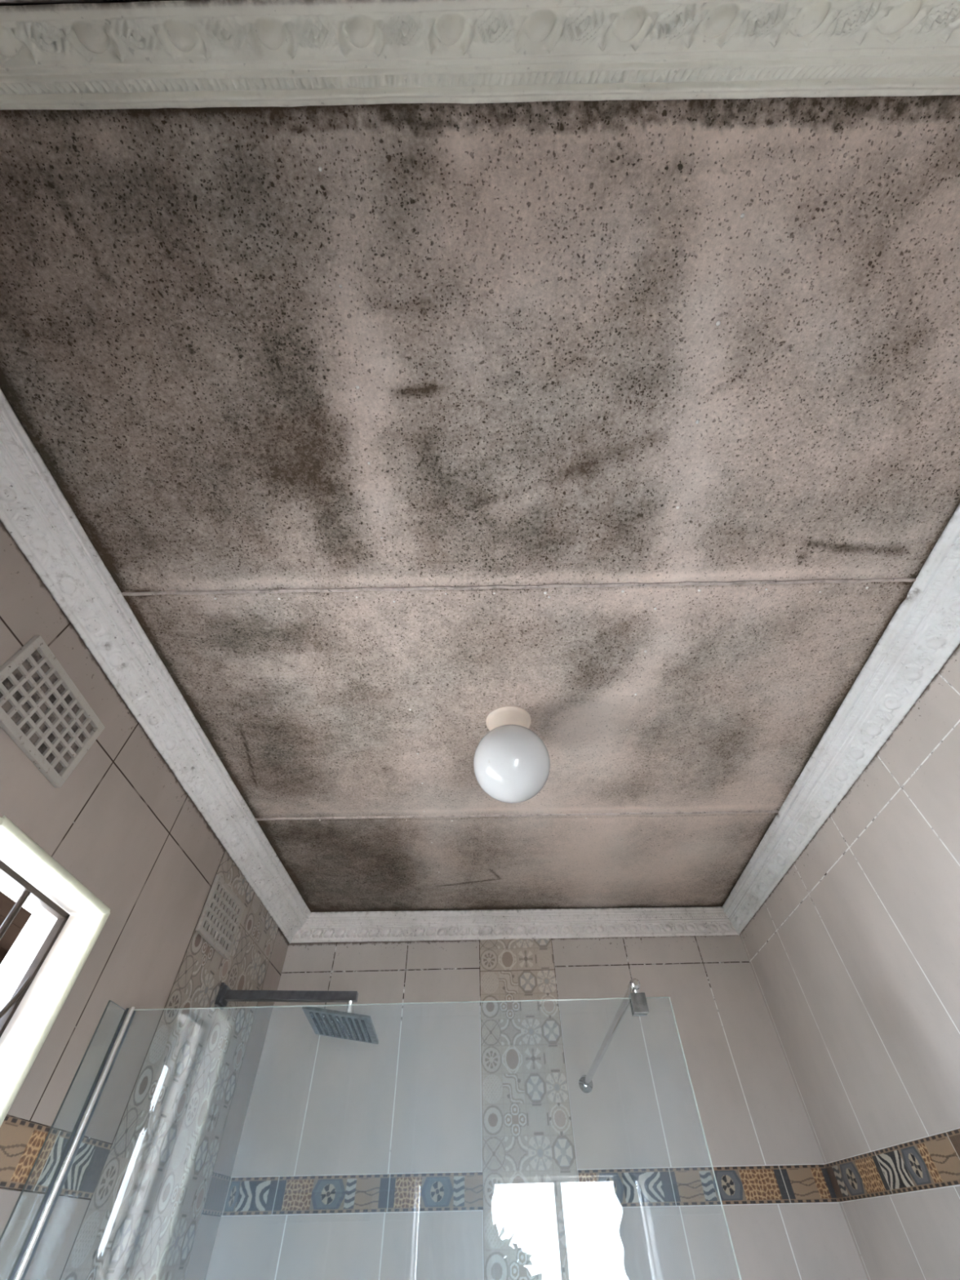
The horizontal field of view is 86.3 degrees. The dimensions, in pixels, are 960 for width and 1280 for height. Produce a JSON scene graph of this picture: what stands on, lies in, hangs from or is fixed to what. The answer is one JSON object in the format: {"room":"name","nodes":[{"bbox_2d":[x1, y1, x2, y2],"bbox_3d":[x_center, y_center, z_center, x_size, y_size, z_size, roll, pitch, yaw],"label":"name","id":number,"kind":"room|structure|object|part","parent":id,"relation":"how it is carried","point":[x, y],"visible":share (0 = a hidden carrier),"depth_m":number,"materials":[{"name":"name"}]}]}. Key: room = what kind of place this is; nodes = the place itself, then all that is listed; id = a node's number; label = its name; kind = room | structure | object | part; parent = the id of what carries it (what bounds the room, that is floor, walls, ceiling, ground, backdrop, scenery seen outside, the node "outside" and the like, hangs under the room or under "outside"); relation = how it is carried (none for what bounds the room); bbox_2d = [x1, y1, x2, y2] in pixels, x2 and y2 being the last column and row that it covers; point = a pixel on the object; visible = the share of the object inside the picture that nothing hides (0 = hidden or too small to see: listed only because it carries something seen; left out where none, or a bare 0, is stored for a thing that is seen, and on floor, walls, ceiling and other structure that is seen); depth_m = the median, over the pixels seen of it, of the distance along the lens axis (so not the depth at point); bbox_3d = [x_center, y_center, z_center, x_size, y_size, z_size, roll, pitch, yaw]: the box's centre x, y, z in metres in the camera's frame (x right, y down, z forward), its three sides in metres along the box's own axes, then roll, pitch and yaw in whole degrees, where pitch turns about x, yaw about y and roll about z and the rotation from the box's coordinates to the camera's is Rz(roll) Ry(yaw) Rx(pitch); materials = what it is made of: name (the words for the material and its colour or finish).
{"room":"damaged room","nodes":[
{"label":"damaged room","id":0,"kind":"room"},
{"bbox_2d":[0,0,180,5],"bbox_3d":[0.076,-0.095,-0.339,2.318,2.400,0.202,-1,-50,0],"label":"wall","id":1,"kind":"structure","parent":0,"point":[2,2],"depth_m":0.57,"materials":[{"name":"tile"}]},
{"bbox_2d":[0,0,959,110],"bbox_3d":[0.092,-0.723,0.631,2.018,0.106,0.088,-1,-50,0],"label":"crown molding","id":2,"kind":"structure","parent":1,"relation":"attached to","point":[182,54],"depth_m":0.62,"materials":[{"name":"paint"}]},
{"bbox_2d":[0,520,288,1279],"bbox_3d":[-0.961,1.040,0.592,0.182,2.400,2.691,-1,-50,0],"label":"wall","id":3,"kind":"structure","parent":0,"point":[143,1194],"depth_m":1.24,"materials":[{"name":"tile"}]},
{"bbox_2d":[0,890,31,964],"bbox_3d":[-1.287,0.524,1.288,0.452,0.180,4.800,-1,-50,0],"label":"soffit","id":4,"kind":"structure","parent":3,"relation":"attached to","point":[6,904],"depth_m":1.46,"materials":[{"name":"brown wood"}]},
{"bbox_2d":[0,635,104,787],"bbox_3d":[-0.887,0.150,1.050,0.012,0.168,0.275,-1,-52,0],"label":"air vent","id":5,"kind":"object","parent":3,"relation":"in","point":[42,710],"visible":1,"depth_m":1.04,"materials":[{"name":"paint"}]},
{"bbox_2d":[0,654,91,768],"bbox_3d":[-0.887,0.150,1.050,0.008,0.138,0.245,-1,-52,0],"label":"grille","id":6,"kind":"object","parent":5,"relation":"attached to","point":[40,704],"depth_m":1.05,"materials":[{"name":"paint"}]},
{"bbox_2d":[0,815,110,1127],"bbox_3d":[-1.033,0.954,0.529,0.348,1.457,0.424,-1,-50,0],"label":"window","id":7,"kind":"structure","parent":3,"relation":"in","point":[6,825],"depth_m":1.05,"materials":[{"name":"white paint"}]},
{"bbox_2d":[0,859,70,1037],"bbox_3d":[-0.966,0.946,0.536,0.019,1.408,0.398,-1,-50,0],"label":"guard","id":8,"kind":"object","parent":7,"relation":"attached to","point":[28,890],"visible":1,"depth_m":1.09,"materials":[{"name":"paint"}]},
{"bbox_3d":[-0.976,0.498,1.071,0.018,0.012,0.398,-1,-50,0],"label":"rail","id":9,"kind":"part","parent":8,"relation":"part of","materials":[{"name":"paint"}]},
{"bbox_3d":[-0.962,1.094,0.660,0.018,1.408,0.010,-1,-50,0],"label":"rail","id":10,"kind":"part","parent":8,"relation":"part of","materials":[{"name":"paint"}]},
{"bbox_2d":[0,388,311,943],"bbox_3d":[-0.841,0.302,1.469,0.101,0.110,2.691,-1,-50,0],"label":"crown molding","id":11,"kind":"structure","parent":3,"relation":"attached to","point":[34,510],"depth_m":1.24,"materials":[{"name":"paint"}]},
{"bbox_2d":[195,874,244,959],"bbox_3d":[-0.864,0.930,1.716,0.012,0.172,0.262,-1,-49,0],"label":"air vent","id":12,"kind":"object","parent":3,"relation":"in","point":[219,922],"visible":1,"depth_m":1.70,"materials":[{"name":"paint"}]},
{"bbox_2d":[204,884,239,949],"bbox_3d":[-0.863,0.930,1.716,0.008,0.142,0.232,-1,-49,0],"label":"grille","id":13,"kind":"object","parent":12,"relation":"attached to","point":[221,908],"depth_m":1.71,"materials":[{"name":"paint"}]},
{"bbox_2d":[214,982,378,1044],"bbox_3d":[-0.600,1.226,1.691,0.524,0.141,0.220,-1,-50,0],"label":"shower","id":14,"kind":"object","parent":3,"relation":"attached to","point":[349,1025],"visible":1,"depth_m":1.68,"materials":[{"name":"silver metal"}]},
{"bbox_3d":[-0.630,1.184,1.700,0.446,0.038,0.026,-1,-50,0],"label":"arm","id":15,"kind":"part","parent":14,"relation":"part of","materials":[{"name":"silver metal"}]},
{"bbox_3d":[-0.448,1.249,1.659,0.222,0.057,0.220,-1,-50,0],"label":"head plate","id":16,"kind":"part","parent":14,"relation":"part of","materials":[{"name":"silver metal"}]},
{"bbox_2d":[0,94,959,911],"bbox_3d":[0.119,0.205,1.554,2.518,0.122,3.191,-1,-50,0],"label":"ceiling","id":17,"kind":"structure","parent":0,"point":[380,345],"depth_m":0.97,"materials":[{"name":"paint"}]},
{"bbox_2d":[473,706,550,803],"bbox_3d":[0.086,0.320,1.407,0.208,0.254,0.208,-1,-50,0],"label":"ceiling light","id":18,"kind":"object","parent":17,"relation":"attached to","point":[512,762],"visible":1,"depth_m":1.32,"materials":[{"name":"white glass"}]},
{"bbox_2d":[255,810,778,820],"bbox_3d":[0.144,0.626,1.827,1.905,0.006,0.014,-1,-50,-1],"label":"trim","id":19,"kind":"structure","parent":17,"relation":"attached to","point":[744,811],"depth_m":1.82,"materials":[{"name":"paint"}]},
{"bbox_2d":[120,577,915,595],"bbox_3d":[0.105,-0.125,1.199,1.890,0.006,0.013,-1,-50,0],"label":"trim","id":20,"kind":"structure","parent":17,"relation":"attached to","point":[873,580],"depth_m":1.20,"materials":[{"name":"paint"}]},
{"bbox_2d":[205,934,867,1279],"bbox_3d":[0.137,2.090,1.489,2.318,2.400,0.122,-1,-50,0],"label":"wall","id":21,"kind":"structure","parent":0,"point":[465,1143],"depth_m":1.82,"materials":[{"name":"tile"}]},
{"bbox_2d":[290,906,737,942],"bbox_3d":[0.149,1.277,2.302,2.018,0.111,0.084,-1,-50,0],"label":"crown molding","id":22,"kind":"structure","parent":21,"relation":"attached to","point":[599,922],"depth_m":2.31,"materials":[{"name":"paint"}]},
{"bbox_2d":[578,977,648,1093],"bbox_3d":[0.388,1.261,1.584,0.052,0.073,1.021,-1,-50,0],"label":"support bar","id":23,"kind":"object","parent":21,"relation":"attached to","point":[637,1002],"visible":1,"depth_m":1.41,"materials":[{"name":"silver metal"}]},
{"bbox_3d":[0.391,1.250,1.587,0.021,0.049,0.991,-1,-50,0],"label":"rod","id":24,"kind":"part","parent":23,"relation":"part of","materials":[{"name":"silver metal"}]},
{"bbox_2d":[739,644,959,1279],"bbox_3d":[1.204,0.985,0.585,0.122,2.400,2.691,-1,-50,0],"label":"wall","id":25,"kind":"structure","parent":0,"point":[853,955],"depth_m":1.45,"materials":[{"name":"tile"}]},
{"bbox_2d":[722,503,959,935],"bbox_3d":[1.073,0.254,1.463,0.127,0.111,2.691,-1,-50,0],"label":"crown molding","id":26,"kind":"structure","parent":25,"relation":"attached to","point":[922,635],"depth_m":1.42,"materials":[{"name":"paint"}]},
{"bbox_3d":[0.123,1.784,-0.396,2.318,0.100,3.011,-1,-50,0],"label":"floor","id":27,"kind":"structure","parent":0,"visible":0},
{"bbox_2d":[0,996,741,1279],"bbox_3d":[-0.189,1.442,0.557,1.340,1.790,0.110,-1,-50,0],"label":"screen","id":28,"kind":"object","parent":27,"relation":"on","point":[19,1272],"visible":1,"depth_m":1.08,"materials":[{"name":"clear glass"}]},
{"bbox_3d":[-0.857,1.450,0.546,0.004,1.782,0.079,-1,-50,0],"label":"return glass","id":29,"kind":"part","parent":28,"relation":"part of","materials":[{"name":"clear glass"}]}
]}

